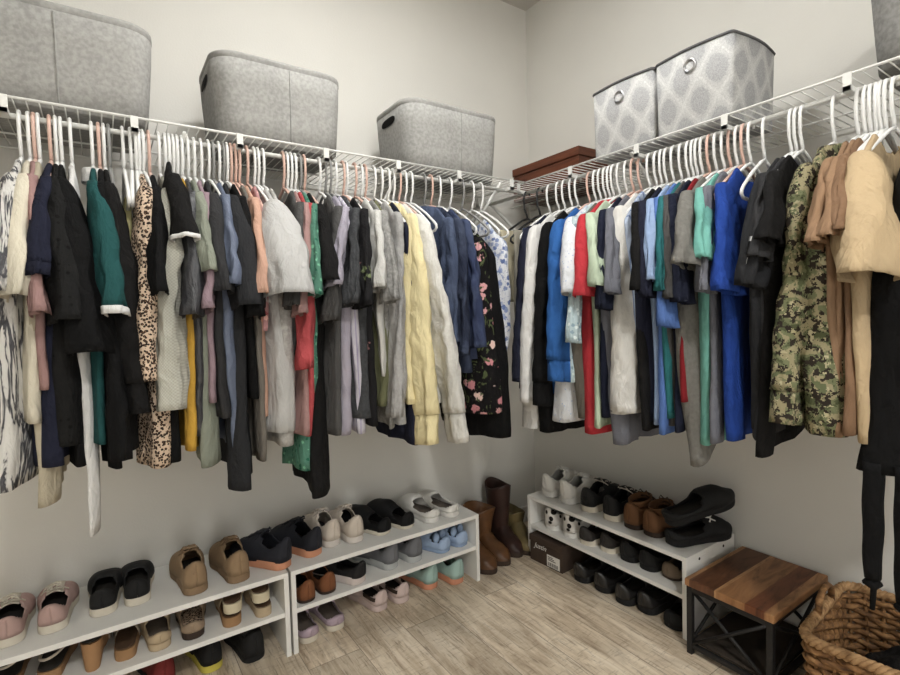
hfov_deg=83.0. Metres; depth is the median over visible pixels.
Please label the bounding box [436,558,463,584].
shoe
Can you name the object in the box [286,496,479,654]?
shoe rack
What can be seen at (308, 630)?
sneaker
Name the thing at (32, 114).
clothes hanger
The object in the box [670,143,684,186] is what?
clothes hanger
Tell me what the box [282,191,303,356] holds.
t-shirt
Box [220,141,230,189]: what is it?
clothes hanger
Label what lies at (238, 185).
clothes hanger
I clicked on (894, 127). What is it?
clothes hanger
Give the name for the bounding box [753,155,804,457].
t-shirt
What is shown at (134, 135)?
clothes hanger
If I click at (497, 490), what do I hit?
boot
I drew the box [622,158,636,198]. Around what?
clothes hanger
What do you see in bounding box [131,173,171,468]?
garment
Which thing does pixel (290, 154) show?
clothes hanger
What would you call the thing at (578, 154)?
wooden box
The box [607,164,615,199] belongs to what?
clothes hanger
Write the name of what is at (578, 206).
clothes hanger
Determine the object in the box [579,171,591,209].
clothes hanger
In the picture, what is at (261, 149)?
clothes hanger
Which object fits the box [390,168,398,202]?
clothes hanger
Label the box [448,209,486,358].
denim shirt
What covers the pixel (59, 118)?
clothes hanger
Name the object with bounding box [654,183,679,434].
t-shirt
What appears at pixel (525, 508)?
baseboard
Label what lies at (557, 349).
sweatshirt
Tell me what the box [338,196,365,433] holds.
shirt
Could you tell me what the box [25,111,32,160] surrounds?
clothes hanger
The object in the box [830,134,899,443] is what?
shirt
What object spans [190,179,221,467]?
t-shirt
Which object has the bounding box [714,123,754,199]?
clothes hanger
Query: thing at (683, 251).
t-shirt
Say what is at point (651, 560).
shoe
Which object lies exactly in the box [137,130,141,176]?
clothes hanger
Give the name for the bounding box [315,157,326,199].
clothes hanger
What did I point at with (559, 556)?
shoe box
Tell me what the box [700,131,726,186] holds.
clothes hanger
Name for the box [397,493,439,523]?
sneaker
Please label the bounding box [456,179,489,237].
clothes hanger
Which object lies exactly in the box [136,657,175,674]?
sneaker
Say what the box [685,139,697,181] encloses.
clothes hanger
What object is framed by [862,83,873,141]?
clothes hanger
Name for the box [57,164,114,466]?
garment
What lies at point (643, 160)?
clothes hanger
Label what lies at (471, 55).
wall
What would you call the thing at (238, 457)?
t-shirt
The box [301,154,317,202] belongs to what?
clothes hanger
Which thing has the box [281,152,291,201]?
clothes hanger
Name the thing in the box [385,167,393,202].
clothes hanger
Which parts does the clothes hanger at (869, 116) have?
frame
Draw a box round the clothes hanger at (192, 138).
[191,137,197,182]
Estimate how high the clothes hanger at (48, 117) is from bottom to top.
0.245 m
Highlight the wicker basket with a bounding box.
[799,581,899,674]
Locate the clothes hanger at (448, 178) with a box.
[447,177,477,234]
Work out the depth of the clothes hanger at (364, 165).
1.75 m
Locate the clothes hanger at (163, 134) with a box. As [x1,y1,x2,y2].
[162,132,166,171]
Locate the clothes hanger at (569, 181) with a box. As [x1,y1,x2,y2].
[552,178,573,221]
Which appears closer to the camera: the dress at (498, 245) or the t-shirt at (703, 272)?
the t-shirt at (703, 272)
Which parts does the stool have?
leg, rail, cross rail, cross rail, seat, leg, rail, rail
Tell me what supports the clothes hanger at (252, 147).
hanging from the wire shelf at (4, 111)
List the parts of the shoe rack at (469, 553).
panel, panel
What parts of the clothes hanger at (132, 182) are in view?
frame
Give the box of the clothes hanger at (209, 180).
[205,139,220,195]
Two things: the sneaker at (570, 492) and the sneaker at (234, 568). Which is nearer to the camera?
the sneaker at (234, 568)
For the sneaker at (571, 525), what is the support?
on the shoe rack at (693, 558)
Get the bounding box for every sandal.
[0,657,31,674]
[37,643,77,674]
[80,632,111,672]
[113,624,140,661]
[214,598,240,627]
[221,591,243,614]
[243,590,271,617]
[248,584,269,603]
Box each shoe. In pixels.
[229,526,291,570]
[269,515,321,557]
[399,564,437,589]
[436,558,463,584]
[573,556,615,583]
[581,477,619,512]
[594,565,636,593]
[603,484,637,521]
[615,576,659,606]
[619,541,649,562]
[637,585,677,615]
[639,548,672,572]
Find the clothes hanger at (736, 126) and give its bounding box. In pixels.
[727,125,750,181]
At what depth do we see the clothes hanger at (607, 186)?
1.81 m
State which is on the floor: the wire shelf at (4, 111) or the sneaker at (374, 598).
the sneaker at (374, 598)
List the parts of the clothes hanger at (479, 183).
frame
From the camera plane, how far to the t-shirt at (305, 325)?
1.40 m
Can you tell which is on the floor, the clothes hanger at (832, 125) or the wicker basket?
the wicker basket
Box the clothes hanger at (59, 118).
[57,116,66,177]
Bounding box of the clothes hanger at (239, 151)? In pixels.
[237,150,243,188]
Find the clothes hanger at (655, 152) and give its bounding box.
[626,150,658,213]
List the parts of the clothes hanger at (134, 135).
frame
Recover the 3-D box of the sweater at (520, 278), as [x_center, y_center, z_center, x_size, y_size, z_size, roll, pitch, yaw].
[0.428,-0.143,2.060,0.495,0.678,0.124,-3,3,-34]
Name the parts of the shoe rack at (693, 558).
panel, panel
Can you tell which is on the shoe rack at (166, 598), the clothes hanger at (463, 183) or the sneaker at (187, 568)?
the sneaker at (187, 568)
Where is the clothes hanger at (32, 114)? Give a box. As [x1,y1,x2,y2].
[30,112,37,161]
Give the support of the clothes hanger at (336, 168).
hanging from the wire shelf at (4, 111)
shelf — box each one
[0,93,524,228]
[467,56,899,229]
[695,612,803,674]
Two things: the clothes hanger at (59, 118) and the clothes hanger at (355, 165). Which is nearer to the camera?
the clothes hanger at (59, 118)
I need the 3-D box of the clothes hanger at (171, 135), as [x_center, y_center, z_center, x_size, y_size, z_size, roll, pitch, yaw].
[-0.779,-0.451,1.436,0.010,0.245,0.340,-3,3,-35]
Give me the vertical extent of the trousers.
0.407 m
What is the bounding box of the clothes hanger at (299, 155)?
[297,154,306,194]
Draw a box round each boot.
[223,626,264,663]
[463,500,510,565]
[479,517,496,574]
[485,477,522,557]
[508,503,530,555]
[623,489,656,529]
[643,495,675,537]
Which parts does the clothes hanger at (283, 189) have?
frame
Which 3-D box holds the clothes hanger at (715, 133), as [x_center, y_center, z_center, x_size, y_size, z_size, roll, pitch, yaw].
[0.793,-0.487,1.509,0.340,0.245,0.009,-3,3,-34]
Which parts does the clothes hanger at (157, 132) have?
frame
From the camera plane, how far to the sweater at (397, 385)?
1.61 m
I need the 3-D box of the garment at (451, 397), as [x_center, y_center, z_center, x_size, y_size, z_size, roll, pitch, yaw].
[-0.163,-0.060,1.820,0.121,0.829,0.540,-4,4,-45]
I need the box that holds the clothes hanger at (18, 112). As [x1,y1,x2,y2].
[16,109,24,165]
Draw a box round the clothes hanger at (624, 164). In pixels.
[608,160,630,207]
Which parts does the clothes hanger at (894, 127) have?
frame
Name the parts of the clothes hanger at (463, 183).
frame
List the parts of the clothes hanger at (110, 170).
frame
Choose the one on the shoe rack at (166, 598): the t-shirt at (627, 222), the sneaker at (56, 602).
the sneaker at (56, 602)
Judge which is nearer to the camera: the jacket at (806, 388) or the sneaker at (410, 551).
the jacket at (806, 388)
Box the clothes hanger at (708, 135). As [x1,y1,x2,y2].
[703,134,711,176]
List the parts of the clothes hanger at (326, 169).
frame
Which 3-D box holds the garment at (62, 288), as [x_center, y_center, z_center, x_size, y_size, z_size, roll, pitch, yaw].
[-0.972,-0.087,1.284,0.118,0.662,0.520,-3,3,-34]
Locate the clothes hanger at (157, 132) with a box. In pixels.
[156,131,162,186]
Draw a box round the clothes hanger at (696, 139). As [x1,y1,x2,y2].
[690,138,701,180]
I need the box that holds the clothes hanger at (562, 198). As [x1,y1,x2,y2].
[553,179,569,216]
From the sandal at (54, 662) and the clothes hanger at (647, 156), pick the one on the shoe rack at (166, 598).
the sandal at (54, 662)
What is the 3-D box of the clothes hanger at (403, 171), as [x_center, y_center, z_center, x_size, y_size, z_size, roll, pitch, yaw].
[-0.164,-0.486,1.855,0.009,0.245,0.340,-3,3,-34]
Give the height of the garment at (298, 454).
0.852 m
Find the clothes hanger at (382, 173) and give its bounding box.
[378,166,405,221]
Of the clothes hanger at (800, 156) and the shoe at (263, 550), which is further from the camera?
the shoe at (263, 550)
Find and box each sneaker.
[0,592,35,648]
[37,581,78,634]
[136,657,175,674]
[169,544,207,595]
[175,603,205,640]
[185,641,222,673]
[209,535,249,583]
[304,506,340,547]
[308,600,343,631]
[312,559,365,585]
[323,503,363,543]
[341,504,390,535]
[347,585,387,611]
[351,543,398,570]
[367,498,413,528]
[376,578,409,603]
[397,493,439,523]
[397,536,421,562]
[413,489,458,517]
[542,465,577,496]
[545,507,564,530]
[559,471,603,504]
[563,514,596,538]
[579,525,611,546]
[600,533,630,553]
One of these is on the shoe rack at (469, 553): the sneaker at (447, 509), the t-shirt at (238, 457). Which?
the sneaker at (447, 509)
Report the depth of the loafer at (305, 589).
1.76 m
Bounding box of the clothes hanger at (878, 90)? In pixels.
[857,80,895,152]
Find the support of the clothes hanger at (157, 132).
hanging from the wire shelf at (4, 111)
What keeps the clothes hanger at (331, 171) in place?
hanging from the wire shelf at (4, 111)
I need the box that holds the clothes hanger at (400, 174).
[398,173,417,213]
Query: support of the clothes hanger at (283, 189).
hanging from the wire shelf at (4, 111)
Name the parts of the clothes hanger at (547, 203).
frame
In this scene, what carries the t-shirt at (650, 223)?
hanging from the clothes hanger at (680, 144)
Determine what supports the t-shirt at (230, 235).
hanging from the clothes hanger at (211, 141)
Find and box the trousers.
[513,230,521,314]
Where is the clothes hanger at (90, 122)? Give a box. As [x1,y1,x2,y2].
[89,121,94,166]
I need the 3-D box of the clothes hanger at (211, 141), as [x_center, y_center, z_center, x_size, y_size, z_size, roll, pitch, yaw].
[-0.694,-0.456,1.494,0.009,0.245,0.340,-3,3,-34]
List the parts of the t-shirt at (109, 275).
sleeve trim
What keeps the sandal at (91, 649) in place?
on the shoe rack at (166, 598)
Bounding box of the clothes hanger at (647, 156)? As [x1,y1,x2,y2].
[643,153,652,191]
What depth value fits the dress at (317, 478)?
1.49 m
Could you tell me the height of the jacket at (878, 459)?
1.067 m
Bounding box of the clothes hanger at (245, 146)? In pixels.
[244,145,262,207]
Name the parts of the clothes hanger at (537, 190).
frame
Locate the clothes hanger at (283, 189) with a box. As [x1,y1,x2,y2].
[278,151,296,201]
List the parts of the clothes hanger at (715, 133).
frame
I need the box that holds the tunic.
[29,161,69,508]
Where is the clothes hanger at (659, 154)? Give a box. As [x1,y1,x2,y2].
[655,149,665,189]
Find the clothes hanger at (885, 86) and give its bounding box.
[877,78,897,151]
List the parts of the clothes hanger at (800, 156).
frame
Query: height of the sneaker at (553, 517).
0.124 m
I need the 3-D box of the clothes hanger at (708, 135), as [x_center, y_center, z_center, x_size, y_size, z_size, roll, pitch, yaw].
[0.781,-0.487,1.527,0.340,0.245,0.009,-3,3,-34]
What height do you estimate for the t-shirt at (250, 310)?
0.602 m
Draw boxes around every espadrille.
[87,567,121,617]
[121,560,154,606]
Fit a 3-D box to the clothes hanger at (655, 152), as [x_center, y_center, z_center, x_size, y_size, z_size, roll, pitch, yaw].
[0.682,-0.491,1.672,0.340,0.245,0.009,-3,3,-34]
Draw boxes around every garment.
[0,159,37,493]
[0,160,41,423]
[25,163,69,467]
[44,164,81,446]
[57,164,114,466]
[103,169,150,449]
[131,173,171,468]
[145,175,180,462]
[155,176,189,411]
[179,179,204,435]
[244,185,268,416]
[250,186,268,330]
[282,192,323,470]
[291,191,310,435]
[350,198,377,426]
[388,202,439,444]
[397,203,469,443]
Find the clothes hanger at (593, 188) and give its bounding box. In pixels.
[588,170,599,205]
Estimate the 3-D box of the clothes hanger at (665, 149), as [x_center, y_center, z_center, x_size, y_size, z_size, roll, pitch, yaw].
[0.702,-0.490,1.642,0.340,0.245,0.009,-3,3,-34]
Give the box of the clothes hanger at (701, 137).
[691,136,705,181]
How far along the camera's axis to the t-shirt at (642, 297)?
1.52 m
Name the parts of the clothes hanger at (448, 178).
frame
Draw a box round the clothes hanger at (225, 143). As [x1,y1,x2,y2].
[224,142,231,185]
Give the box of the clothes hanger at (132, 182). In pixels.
[128,127,134,216]
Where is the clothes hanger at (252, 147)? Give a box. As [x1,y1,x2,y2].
[251,146,267,201]
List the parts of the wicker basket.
handle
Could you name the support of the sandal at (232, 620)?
on the shoe rack at (166, 598)
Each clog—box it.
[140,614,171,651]
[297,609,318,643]
[661,484,734,526]
[664,515,731,547]
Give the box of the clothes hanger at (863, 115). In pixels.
[858,85,868,138]
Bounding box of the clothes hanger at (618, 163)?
[608,162,622,202]
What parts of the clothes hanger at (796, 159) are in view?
frame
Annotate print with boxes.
[548,556,557,568]
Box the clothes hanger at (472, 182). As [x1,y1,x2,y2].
[464,181,499,235]
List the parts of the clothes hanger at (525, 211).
frame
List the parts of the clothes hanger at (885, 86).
frame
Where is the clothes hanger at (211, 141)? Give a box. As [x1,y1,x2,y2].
[210,140,217,191]
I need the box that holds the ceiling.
[500,0,539,10]
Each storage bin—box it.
[0,0,151,152]
[199,50,338,174]
[377,97,494,194]
[593,67,692,169]
[655,29,775,151]
[871,0,899,91]
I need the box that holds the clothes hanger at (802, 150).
[792,105,811,161]
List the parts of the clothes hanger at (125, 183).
frame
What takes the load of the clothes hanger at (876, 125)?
hanging from the wire shelf at (848, 90)
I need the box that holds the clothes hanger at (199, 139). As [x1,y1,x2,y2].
[198,138,204,183]
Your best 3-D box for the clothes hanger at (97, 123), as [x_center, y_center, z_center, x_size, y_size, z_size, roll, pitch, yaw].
[-0.921,-0.443,1.339,0.009,0.245,0.340,-3,3,-34]
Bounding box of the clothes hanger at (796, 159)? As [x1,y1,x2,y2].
[784,108,801,165]
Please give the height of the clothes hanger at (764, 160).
0.245 m
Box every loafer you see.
[296,572,314,603]
[300,566,335,594]
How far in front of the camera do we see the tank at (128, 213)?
1.29 m
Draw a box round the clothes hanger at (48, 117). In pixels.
[46,114,53,175]
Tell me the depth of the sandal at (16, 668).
1.42 m
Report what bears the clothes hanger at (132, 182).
hanging from the wire shelf at (4, 111)
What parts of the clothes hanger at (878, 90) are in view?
frame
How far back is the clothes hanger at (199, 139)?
1.46 m
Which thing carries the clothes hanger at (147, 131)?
hanging from the wire shelf at (4, 111)
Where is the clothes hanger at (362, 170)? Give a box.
[357,163,368,203]
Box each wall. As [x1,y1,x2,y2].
[0,0,534,598]
[526,0,899,645]
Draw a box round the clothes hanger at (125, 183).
[120,126,130,210]
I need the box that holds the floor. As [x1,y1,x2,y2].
[124,521,806,674]
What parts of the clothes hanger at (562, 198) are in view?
frame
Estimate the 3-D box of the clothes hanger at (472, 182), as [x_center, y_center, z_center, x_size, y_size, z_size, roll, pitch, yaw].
[0.087,-0.501,2.026,0.009,0.245,0.340,-3,3,-34]
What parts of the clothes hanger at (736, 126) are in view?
frame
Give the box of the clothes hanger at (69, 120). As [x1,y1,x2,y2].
[67,117,74,186]
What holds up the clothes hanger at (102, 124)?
hanging from the wire shelf at (4, 111)
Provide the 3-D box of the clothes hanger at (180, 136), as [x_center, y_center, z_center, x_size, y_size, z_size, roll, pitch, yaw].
[-0.761,-0.452,1.448,0.009,0.245,0.340,-3,3,-34]
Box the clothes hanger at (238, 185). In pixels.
[232,143,248,205]
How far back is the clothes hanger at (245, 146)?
1.53 m
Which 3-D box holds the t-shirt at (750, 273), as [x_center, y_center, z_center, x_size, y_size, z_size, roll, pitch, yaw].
[0.891,-0.118,1.355,0.524,0.690,0.072,-3,3,-35]
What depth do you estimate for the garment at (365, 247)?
1.55 m
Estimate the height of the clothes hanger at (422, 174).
0.245 m
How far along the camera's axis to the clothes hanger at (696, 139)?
1.54 m
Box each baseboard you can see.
[519,505,527,521]
[783,610,882,653]
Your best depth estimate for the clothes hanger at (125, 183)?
1.35 m
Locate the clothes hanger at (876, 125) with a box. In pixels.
[862,81,884,149]
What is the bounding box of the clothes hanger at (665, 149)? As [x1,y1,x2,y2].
[660,147,668,187]
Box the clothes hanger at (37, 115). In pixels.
[35,112,43,169]
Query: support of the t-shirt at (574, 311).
hanging from the clothes hanger at (602, 178)
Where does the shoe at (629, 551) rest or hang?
on the shoe rack at (693, 558)
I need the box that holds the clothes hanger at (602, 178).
[599,166,609,201]
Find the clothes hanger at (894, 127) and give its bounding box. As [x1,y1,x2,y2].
[872,76,899,149]
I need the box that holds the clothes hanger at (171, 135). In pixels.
[170,134,175,172]
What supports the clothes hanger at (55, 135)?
hanging from the wire shelf at (4, 111)
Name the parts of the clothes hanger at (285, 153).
frame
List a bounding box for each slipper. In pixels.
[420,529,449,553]
[436,524,467,546]
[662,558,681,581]
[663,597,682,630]
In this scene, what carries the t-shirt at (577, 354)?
hanging from the clothes hanger at (607, 186)
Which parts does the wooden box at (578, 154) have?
lid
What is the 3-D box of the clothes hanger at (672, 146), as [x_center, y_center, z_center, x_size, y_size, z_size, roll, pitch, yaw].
[0.716,-0.490,1.623,0.340,0.245,0.009,-3,3,-34]
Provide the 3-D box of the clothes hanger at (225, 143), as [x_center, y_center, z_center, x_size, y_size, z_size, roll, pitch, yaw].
[-0.663,-0.458,1.515,0.009,0.245,0.340,-3,3,-34]
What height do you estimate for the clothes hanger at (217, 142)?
0.245 m
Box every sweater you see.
[162,161,200,242]
[179,178,198,451]
[378,201,406,424]
[512,215,546,388]
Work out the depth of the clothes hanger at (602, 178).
1.83 m
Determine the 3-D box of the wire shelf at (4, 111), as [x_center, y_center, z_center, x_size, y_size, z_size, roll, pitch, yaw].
[-0.849,-0.434,1.612,2.543,0.334,0.447,-3,3,-34]
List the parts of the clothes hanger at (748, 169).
frame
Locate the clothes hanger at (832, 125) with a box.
[828,95,838,144]
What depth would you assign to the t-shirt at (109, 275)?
1.16 m
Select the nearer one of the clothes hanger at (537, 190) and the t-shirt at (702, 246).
the t-shirt at (702, 246)
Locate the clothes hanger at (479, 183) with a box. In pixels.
[471,182,508,238]
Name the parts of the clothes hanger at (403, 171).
frame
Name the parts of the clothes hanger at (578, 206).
frame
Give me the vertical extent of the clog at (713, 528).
0.084 m
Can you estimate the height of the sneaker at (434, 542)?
0.086 m
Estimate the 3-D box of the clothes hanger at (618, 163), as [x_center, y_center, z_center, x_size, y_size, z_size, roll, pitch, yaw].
[0.600,-0.494,1.792,0.340,0.245,0.009,-3,3,-34]
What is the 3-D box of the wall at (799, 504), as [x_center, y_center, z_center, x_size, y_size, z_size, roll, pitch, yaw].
[1.439,-0.334,1.392,0.100,2.740,3.600,-3,3,-34]
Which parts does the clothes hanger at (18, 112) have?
frame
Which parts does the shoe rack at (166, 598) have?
panel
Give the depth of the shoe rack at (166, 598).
1.55 m
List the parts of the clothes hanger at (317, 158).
frame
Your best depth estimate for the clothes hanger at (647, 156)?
1.68 m
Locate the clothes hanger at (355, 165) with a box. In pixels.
[352,162,362,202]
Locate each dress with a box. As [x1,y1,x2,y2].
[292,193,339,498]
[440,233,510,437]
[461,229,502,413]
[473,219,510,350]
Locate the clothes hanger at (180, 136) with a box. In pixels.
[179,135,185,180]
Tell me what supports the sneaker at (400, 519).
on the shoe rack at (469, 553)
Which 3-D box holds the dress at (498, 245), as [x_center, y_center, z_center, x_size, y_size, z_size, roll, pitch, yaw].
[0.100,-0.169,2.045,0.101,0.578,0.389,-3,3,-36]
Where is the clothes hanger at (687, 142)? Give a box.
[681,140,692,181]
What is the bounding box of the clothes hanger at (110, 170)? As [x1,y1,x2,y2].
[106,123,115,185]
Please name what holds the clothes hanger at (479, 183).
hanging from the wire shelf at (4, 111)
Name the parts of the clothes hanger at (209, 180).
frame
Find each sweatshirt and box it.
[532,210,584,432]
[546,208,579,393]
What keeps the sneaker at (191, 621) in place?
on the shoe rack at (166, 598)
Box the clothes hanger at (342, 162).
[340,160,350,201]
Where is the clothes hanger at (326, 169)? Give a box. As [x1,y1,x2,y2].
[319,163,331,203]
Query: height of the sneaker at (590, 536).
0.082 m
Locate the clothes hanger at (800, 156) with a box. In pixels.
[789,106,805,162]
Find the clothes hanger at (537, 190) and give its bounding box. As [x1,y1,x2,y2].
[510,187,542,243]
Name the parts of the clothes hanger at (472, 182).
frame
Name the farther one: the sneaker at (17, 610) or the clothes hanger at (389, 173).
the clothes hanger at (389, 173)
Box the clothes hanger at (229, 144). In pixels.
[228,143,240,194]
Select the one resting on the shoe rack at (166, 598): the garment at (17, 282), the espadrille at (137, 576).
the espadrille at (137, 576)
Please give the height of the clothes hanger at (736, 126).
0.245 m
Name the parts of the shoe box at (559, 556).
lid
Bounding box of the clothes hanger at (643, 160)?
[629,158,644,197]
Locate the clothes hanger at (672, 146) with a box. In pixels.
[662,145,676,189]
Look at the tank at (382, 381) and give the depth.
1.62 m
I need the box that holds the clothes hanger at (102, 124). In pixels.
[101,123,107,170]
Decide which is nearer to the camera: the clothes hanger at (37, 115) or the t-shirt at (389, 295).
the clothes hanger at (37, 115)
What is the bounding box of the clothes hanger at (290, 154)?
[285,152,297,200]
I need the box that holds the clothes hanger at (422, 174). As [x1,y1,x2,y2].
[420,173,428,205]
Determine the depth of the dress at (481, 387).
1.85 m
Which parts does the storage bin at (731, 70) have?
ring pull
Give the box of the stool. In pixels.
[685,546,827,674]
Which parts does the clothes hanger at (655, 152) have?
frame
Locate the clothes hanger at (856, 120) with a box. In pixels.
[849,87,860,141]
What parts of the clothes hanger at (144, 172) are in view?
frame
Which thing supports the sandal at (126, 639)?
on the shoe rack at (166, 598)
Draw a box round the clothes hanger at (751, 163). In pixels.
[739,121,760,173]
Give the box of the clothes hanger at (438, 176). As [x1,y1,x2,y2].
[436,175,447,211]
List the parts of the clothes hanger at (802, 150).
frame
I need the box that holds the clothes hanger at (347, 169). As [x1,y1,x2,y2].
[344,161,369,222]
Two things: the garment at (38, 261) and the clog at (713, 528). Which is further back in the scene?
the clog at (713, 528)
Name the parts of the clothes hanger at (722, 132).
frame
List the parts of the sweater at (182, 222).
sleeve trim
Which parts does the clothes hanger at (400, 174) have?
frame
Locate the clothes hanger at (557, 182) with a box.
[538,181,560,224]
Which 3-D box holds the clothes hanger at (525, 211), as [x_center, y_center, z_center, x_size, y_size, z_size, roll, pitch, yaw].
[0.333,-0.505,2.183,0.340,0.245,0.009,-3,3,-34]
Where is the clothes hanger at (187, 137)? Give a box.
[186,136,191,180]
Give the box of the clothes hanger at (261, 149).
[259,148,268,198]
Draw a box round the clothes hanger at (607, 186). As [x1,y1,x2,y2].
[604,165,613,199]
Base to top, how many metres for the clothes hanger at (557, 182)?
0.245 m
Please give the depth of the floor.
1.78 m
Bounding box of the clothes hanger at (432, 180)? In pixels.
[427,174,435,206]
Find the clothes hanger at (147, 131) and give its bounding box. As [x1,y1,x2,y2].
[146,130,152,184]
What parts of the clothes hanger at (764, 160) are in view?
frame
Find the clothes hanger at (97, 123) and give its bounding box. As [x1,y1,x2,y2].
[96,122,101,168]
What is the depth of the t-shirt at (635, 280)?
1.53 m
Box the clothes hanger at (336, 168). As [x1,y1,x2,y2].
[332,159,339,195]
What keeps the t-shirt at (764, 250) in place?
hanging from the clothes hanger at (800, 156)
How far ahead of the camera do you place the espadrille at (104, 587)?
1.52 m
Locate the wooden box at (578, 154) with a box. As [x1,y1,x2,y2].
[512,145,610,205]
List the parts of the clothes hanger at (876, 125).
frame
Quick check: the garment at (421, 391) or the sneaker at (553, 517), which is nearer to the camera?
the garment at (421, 391)
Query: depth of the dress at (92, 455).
1.20 m
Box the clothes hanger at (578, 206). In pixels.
[566,176,581,213]
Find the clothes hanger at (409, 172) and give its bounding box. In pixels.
[408,171,437,231]
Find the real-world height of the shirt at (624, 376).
0.712 m
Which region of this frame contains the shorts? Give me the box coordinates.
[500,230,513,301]
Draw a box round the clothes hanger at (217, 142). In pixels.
[216,141,223,185]
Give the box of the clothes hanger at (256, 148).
[255,147,263,190]
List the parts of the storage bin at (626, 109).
ring pull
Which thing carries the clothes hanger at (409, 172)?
hanging from the wire shelf at (4, 111)
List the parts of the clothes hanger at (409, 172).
frame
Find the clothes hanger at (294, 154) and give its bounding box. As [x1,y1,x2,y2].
[292,153,299,191]
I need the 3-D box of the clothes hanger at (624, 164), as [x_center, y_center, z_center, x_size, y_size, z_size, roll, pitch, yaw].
[0.617,-0.494,1.768,0.340,0.245,0.009,-4,3,-39]
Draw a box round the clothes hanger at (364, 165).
[359,164,370,205]
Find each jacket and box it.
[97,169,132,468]
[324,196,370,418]
[437,207,471,372]
[769,143,848,437]
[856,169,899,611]
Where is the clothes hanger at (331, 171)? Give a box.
[329,158,334,195]
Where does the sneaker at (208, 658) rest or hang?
on the floor
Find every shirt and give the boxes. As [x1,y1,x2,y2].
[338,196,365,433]
[376,202,414,444]
[413,206,459,341]
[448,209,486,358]
[572,199,615,434]
[610,193,640,414]
[668,180,696,432]
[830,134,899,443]
[865,645,899,669]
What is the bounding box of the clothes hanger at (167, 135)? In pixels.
[166,133,171,167]
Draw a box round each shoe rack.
[0,554,291,674]
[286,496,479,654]
[527,490,733,640]
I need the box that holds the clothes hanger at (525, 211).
[509,191,534,230]
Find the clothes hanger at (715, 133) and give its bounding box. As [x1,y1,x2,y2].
[706,132,719,179]
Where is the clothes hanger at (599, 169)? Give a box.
[579,168,604,215]
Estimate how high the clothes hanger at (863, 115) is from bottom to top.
0.245 m
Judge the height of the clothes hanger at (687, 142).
0.245 m
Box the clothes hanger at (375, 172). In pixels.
[371,165,381,204]
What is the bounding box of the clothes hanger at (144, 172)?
[140,129,151,186]
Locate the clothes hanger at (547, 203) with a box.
[519,184,556,239]
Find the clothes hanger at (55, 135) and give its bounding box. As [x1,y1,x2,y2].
[52,115,59,165]
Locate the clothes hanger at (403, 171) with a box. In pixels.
[402,170,430,226]
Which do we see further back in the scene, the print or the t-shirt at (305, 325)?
the print
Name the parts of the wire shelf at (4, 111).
hanging rod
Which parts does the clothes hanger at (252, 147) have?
frame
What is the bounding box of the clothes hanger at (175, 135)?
[174,134,179,174]
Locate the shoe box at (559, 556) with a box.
[529,530,590,573]
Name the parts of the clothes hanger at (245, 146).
frame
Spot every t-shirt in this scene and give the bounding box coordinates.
[26,161,51,389]
[81,167,130,444]
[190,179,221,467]
[197,180,216,402]
[203,181,234,418]
[214,182,241,445]
[220,183,265,491]
[230,184,265,398]
[261,188,314,432]
[267,188,293,446]
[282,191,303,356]
[283,192,315,436]
[318,195,342,435]
[323,196,351,435]
[361,199,386,375]
[369,200,400,428]
[520,214,554,428]
[552,205,587,422]
[565,204,592,382]
[571,203,596,418]
[585,200,610,428]
[594,197,621,417]
[601,195,658,444]
[624,191,645,331]
[629,189,658,430]
[635,187,661,420]
[643,185,669,424]
[653,182,680,418]
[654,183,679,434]
[662,181,684,425]
[670,176,715,466]
[680,178,698,402]
[693,173,725,445]
[694,171,753,443]
[710,168,753,441]
[734,158,779,428]
[746,156,785,440]
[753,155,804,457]
[803,141,848,388]
[816,139,854,437]
[831,138,863,435]
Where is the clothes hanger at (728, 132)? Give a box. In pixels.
[724,131,732,171]
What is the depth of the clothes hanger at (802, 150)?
1.31 m
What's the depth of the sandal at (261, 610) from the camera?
1.70 m
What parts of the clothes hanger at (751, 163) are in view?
frame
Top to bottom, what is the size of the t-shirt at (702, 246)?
0.755 m
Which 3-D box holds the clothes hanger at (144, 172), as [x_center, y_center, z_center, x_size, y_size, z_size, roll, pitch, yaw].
[-0.840,-0.447,1.395,0.009,0.245,0.340,-4,3,-38]
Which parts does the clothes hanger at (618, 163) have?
frame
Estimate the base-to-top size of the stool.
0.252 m
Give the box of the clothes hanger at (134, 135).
[133,134,139,192]
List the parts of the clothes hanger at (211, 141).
frame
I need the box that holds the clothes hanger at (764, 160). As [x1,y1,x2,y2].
[740,117,770,200]
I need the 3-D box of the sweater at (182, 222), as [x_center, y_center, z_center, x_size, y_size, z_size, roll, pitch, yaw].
[-0.780,-0.154,1.413,0.081,0.633,0.525,-4,3,-38]
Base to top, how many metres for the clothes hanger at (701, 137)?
0.245 m
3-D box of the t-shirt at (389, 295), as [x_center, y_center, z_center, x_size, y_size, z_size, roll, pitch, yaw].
[-0.290,-0.083,1.752,0.075,0.752,0.523,-3,3,-31]

